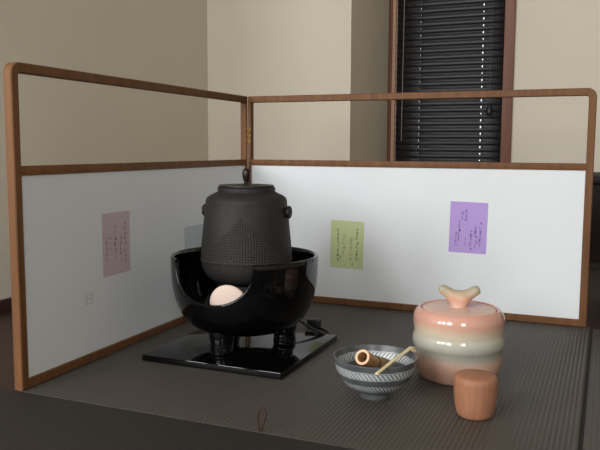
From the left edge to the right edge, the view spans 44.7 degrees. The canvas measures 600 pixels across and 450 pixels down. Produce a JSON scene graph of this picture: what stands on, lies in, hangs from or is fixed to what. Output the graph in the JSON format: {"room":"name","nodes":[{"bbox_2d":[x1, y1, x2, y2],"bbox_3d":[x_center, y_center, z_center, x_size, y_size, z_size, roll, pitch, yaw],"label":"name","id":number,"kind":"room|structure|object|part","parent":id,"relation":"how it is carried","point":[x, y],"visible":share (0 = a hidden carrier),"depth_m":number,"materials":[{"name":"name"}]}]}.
{"room":"japanese tea room","nodes":[
{"label":"japanese tea room","id":0,"kind":"room"},
{"bbox_2d":[0,0,207,299],"bbox_3d":[-1.896,-1.045,2.792,2.660,2.420,1.700,3,7,23],"label":"wall","id":1,"kind":"structure","parent":0,"point":[63,122],"depth_m":2.40,"materials":[{"name":"paint"}]},
{"bbox_2d":[0,297,11,312],"bbox_3d":[-0.690,0.191,2.355,0.012,0.034,1.600,3,7,23],"label":"baseboard","id":2,"kind":"structure","parent":1,"relation":"attached to","point":[5,304],"depth_m":2.03,"materials":[{"name":"brown wood"}]},
{"bbox_2d":[207,0,389,160],"bbox_3d":[0.029,-1.072,3.132,0.623,2.420,0.622,3,7,23],"label":"wall","id":3,"kind":"structure","parent":0,"point":[255,47],"depth_m":2.90,"materials":[{"name":"paint"}]},
{"bbox_2d":[0,269,599,449],"bbox_3d":[-0.599,0.409,0.824,6.700,0.076,5.622,3,7,23],"label":"floor","id":4,"kind":"structure","parent":0,"point":[7,380],"depth_m":1.86,"materials":[{"name":"brown wood"}]},
{"bbox_2d":[0,388,355,449],"bbox_3d":[-0.059,0.390,0.655,2.477,0.003,0.954,3,7,23],"label":"mat","id":5,"kind":"object","parent":4,"relation":"on","point":[28,421],"visible":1,"depth_m":1.18,"materials":[{"name":"black fabric"}]},
{"bbox_2d":[20,302,589,449],"bbox_3d":[0.111,0.267,1.623,0.976,0.044,0.975,3,7,23],"label":"mat","id":6,"kind":"object","parent":4,"relation":"on","point":[541,376],"visible":0.66,"depth_m":1.35,"materials":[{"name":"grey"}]},
{"bbox_2d":[142,329,336,379],"bbox_3d":[-0.124,0.275,1.646,0.326,0.014,0.326,3,7,23],"label":"board","id":7,"kind":"object","parent":6,"relation":"on","point":[258,356],"visible":0.76,"depth_m":1.57,"materials":[{"name":"black"}]},
{"bbox_2d":[170,247,330,355],"bbox_3d":[-0.103,0.168,1.685,0.327,0.219,0.416,3,7,23],"label":"brazier","id":8,"kind":"object","parent":7,"relation":"on","point":[277,297],"visible":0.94,"depth_m":1.53,"materials":[{"name":"black paint"}]},
{"bbox_3d":[-0.168,0.244,1.567,0.056,0.064,0.056,3,7,23],"label":"leg","id":9,"kind":"part","parent":8,"relation":"part of","materials":[{"name":"black paint"}]},
{"bbox_2d":[210,285,242,304],"bbox_3d":[-0.150,0.167,1.538,0.088,0.084,0.026,2,6,16],"label":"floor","id":10,"kind":"structure","parent":8,"relation":"on","point":[224,294],"depth_m":1.53,"materials":[{"name":"beige ceramic"}]},
{"bbox_2d":[201,168,291,285],"bbox_3d":[-0.118,0.002,1.617,0.205,0.255,0.204,3,7,23],"label":"kettle","id":11,"kind":"object","parent":8,"relation":"on","point":[246,225],"visible":0.93,"depth_m":1.54,"materials":[{"name":"black metal"}]},
{"bbox_3d":[-0.035,0.237,1.644,0.056,0.064,0.056,3,7,23],"label":"leg","id":12,"kind":"part","parent":8,"relation":"part of","materials":[{"name":"black paint"}]},
{"bbox_3d":[0.012,0.231,1.758,0.159,0.079,0.100,-4,8,-36],"label":"power cord","id":13,"kind":"part","parent":8,"relation":"part of","materials":[{"name":"black plastic"}]},
{"bbox_2d":[3,62,596,390],"bbox_3d":[0.098,-0.017,1.599,0.988,0.606,0.975,3,7,23],"label":"folding screen","id":14,"kind":"object","parent":6,"relation":"on","point":[67,316],"visible":0.7,"depth_m":1.88,"materials":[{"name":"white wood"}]},
{"bbox_2d":[101,210,129,276],"bbox_3d":[-0.407,0.040,1.618,0.001,0.138,0.100,3,7,22],"label":"card","id":15,"kind":"object","parent":14,"relation":"attached to","point":[115,225],"visible":1,"depth_m":1.61,"materials":[{"name":"pink paper"}]},
{"bbox_3d":[-0.346,-0.037,1.774,0.020,0.606,0.955,3,7,22],"label":"frame","id":16,"kind":"part","parent":14,"relation":"part of","materials":[{"name":"brown wood"}]},
{"bbox_3d":[-0.345,0.054,1.787,0.010,0.385,0.930,3,7,22],"label":"paper panel","id":17,"kind":"part","parent":14,"relation":"part of","materials":[{"name":"white paper"}]},
{"bbox_2d":[184,224,202,248],"bbox_3d":[-0.280,0.070,1.936,0.001,0.138,0.100,3,7,22],"label":"card","id":18,"kind":"object","parent":14,"relation":"attached to","point":[192,234],"visible":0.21,"depth_m":1.93,"materials":[{"name":"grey paper"}]},
{"bbox_2d":[330,220,363,269],"bbox_3d":[0.135,0.057,2.106,0.100,0.138,0.001,4,7,23],"label":"card","id":19,"kind":"object","parent":14,"relation":"attached to","point":[347,237],"visible":1,"depth_m":2.11,"materials":[{"name":"green paper"}]},
{"bbox_3d":[0.288,0.030,2.045,0.942,0.385,0.010,3,7,23],"label":"paper panel","id":20,"kind":"part","parent":14,"relation":"part of","materials":[{"name":"white paper"}]},
{"bbox_3d":[0.292,-0.062,2.033,0.968,0.606,0.020,3,7,23],"label":"frame","id":21,"kind":"part","parent":14,"relation":"part of","materials":[{"name":"brown wood"}]},
{"bbox_2d":[448,201,487,253],"bbox_3d":[0.453,0.007,1.966,0.100,0.138,0.001,4,7,23],"label":"card","id":22,"kind":"object","parent":14,"relation":"attached to","point":[468,220],"visible":1,"depth_m":1.97,"materials":[{"name":"purple paper"}]},
{"bbox_2d":[333,344,417,400],"bbox_3d":[0.138,0.277,1.343,0.154,0.076,0.154,3,7,23],"label":"bowl","id":23,"kind":"object","parent":6,"relation":"on","point":[371,386],"visible":0.94,"depth_m":1.30,"materials":[{"name":"ceramic"}]},
{"bbox_2d":[355,349,393,367],"bbox_3d":[0.137,0.255,1.338,0.037,0.074,0.108,4,7,32],"label":"whisk","id":24,"kind":"object","parent":23,"relation":"in","point":[364,358],"visible":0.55,"depth_m":1.31,"materials":[{"name":"brown wood"}]},
{"bbox_3d":[0.123,0.244,1.315,0.028,0.028,0.050,4,-19,33],"label":"handle","id":25,"kind":"part","parent":24,"relation":"part of","materials":[{"name":"brown wood"}]},
{"bbox_2d":[375,346,415,374],"bbox_3d":[0.173,0.245,1.311,0.011,0.014,0.196,3,7,27],"label":"scoop","id":26,"kind":"object","parent":23,"relation":"on","point":[413,349],"visible":0.97,"depth_m":1.31,"materials":[{"name":"beige wood"}]},
{"bbox_2d":[412,285,504,385],"bbox_3d":[0.318,0.211,1.464,0.182,0.184,0.182,3,7,23],"label":"jar","id":27,"kind":"object","parent":6,"relation":"on","point":[455,333],"visible":0.9,"depth_m":1.40,"materials":[{"name":"ceramic"}]},
{"bbox_3d":[0.318,0.167,1.459,0.145,0.009,0.145,3,7,23],"label":"jar lid","id":28,"kind":"part","parent":27,"relation":"part of","materials":[{"name":"ceramic"}]},
{"bbox_3d":[0.318,0.143,1.457,0.082,0.047,0.033,2,6,18],"label":"lid handle","id":29,"kind":"part","parent":27,"relation":"part of","materials":[{"name":"ceramic"}]},
{"bbox_2d":[453,369,497,420],"bbox_3d":[0.299,0.289,1.246,0.074,0.076,0.074,3,7,23],"label":"caddy","id":30,"kind":"object","parent":6,"relation":"on","point":[475,390],"visible":1,"depth_m":1.22,"materials":[{"name":"brown wood"}]},
{"bbox_3d":[0.299,0.260,1.243,0.074,0.018,0.074,3,7,23],"label":"caddy lid","id":31,"kind":"part","parent":30,"relation":"part of","materials":[{"name":"brown wood"}]},
{"bbox_2d":[578,329,592,449],"bbox_3d":[0.560,0.312,1.427,0.006,0.001,0.955,3,7,23],"label":"trim","id":32,"kind":"structure","parent":4,"relation":"on","point":[580,447],"depth_m":1.35,"materials":[{"name":"black"}]},
{"bbox_2d":[583,329,599,449],"bbox_3d":[0.997,0.333,1.241,0.943,0.003,0.950,3,7,23],"label":"mat","id":33,"kind":"object","parent":4,"relation":"on","point":[591,441],"visible":1,"depth_m":1.32,"materials":[{"name":"grey fabric"}]},
{"bbox_2d":[589,261,599,268],"bbox_3d":[1.425,0.171,2.783,1.900,0.003,0.189,3,7,23],"label":"mat","id":34,"kind":"object","parent":4,"relation":"on","point":[592,264],"visible":0.02,"depth_m":2.87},
{"bbox_2d":[590,172,599,254],"bbox_3d":[1.362,0.019,2.483,0.920,0.371,0.500,3,7,23],"label":"table","id":35,"kind":"object","parent":4,"relation":"on","point":[595,218],"visible":0.05,"depth_m":2.40,"materials":[{"name":"brown wood"}]},
{"bbox_2d":[511,0,599,171],"bbox_3d":[1.949,-1.008,2.621,3.317,2.420,0.120,3,7,23],"label":"wall","id":36,"kind":"structure","parent":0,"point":[557,42],"depth_m":2.98,"materials":[{"name":"paint"}]},
{"bbox_2d":[387,0,515,162],"bbox_3d":[0.669,-1.005,3.149,0.549,1.950,0.135,3,7,23],"label":"window","id":37,"kind":"structure","parent":36,"relation":"attached to","point":[510,5],"depth_m":3.07,"materials":[{"name":"brown wood"}]},
{"bbox_2d":[395,0,504,161],"bbox_3d":[0.646,-1.006,3.126,0.468,1.822,0.071,3,7,23],"label":"blind","id":38,"kind":"object","parent":37,"relation":"attached to","point":[449,34],"visible":0.73,"depth_m":3.16,"materials":[{"name":"black plastic"}]},
{"bbox_3d":[0.530,-0.997,3.161,0.002,1.770,0.001,3,7,23],"label":"ladder cord","id":39,"kind":"part","parent":38,"relation":"part of","materials":[{"name":"white fabric"}]},
{"bbox_3d":[0.777,-0.985,3.057,0.002,1.770,0.001,3,7,23],"label":"ladder cord","id":40,"kind":"part","parent":38,"relation":"part of","materials":[{"name":"white fabric"}]},
{"bbox_3d":[0.806,-1.189,3.015,0.005,1.355,0.002,-2,7,-22],"label":"pull cord","id":41,"kind":"part","parent":38,"relation":"part of","materials":[{"name":"black plastic"}]},
{"bbox_3d":[0.672,-1.010,3.197,0.477,1.850,0.005,3,7,23],"label":"pane","id":42,"kind":"part","parent":37,"relation":"part of","materials":[{"name":"clear glass"}]},
{"bbox_2d":[589,254,599,261],"bbox_3d":[1.918,0.159,2.684,3.317,0.054,0.012,3,7,23],"label":"baseboard","id":43,"kind":"structure","parent":36,"relation":"attached to","point":[596,257],"depth_m":2.98,"materials":[{"name":"brown wood"}]}
]}

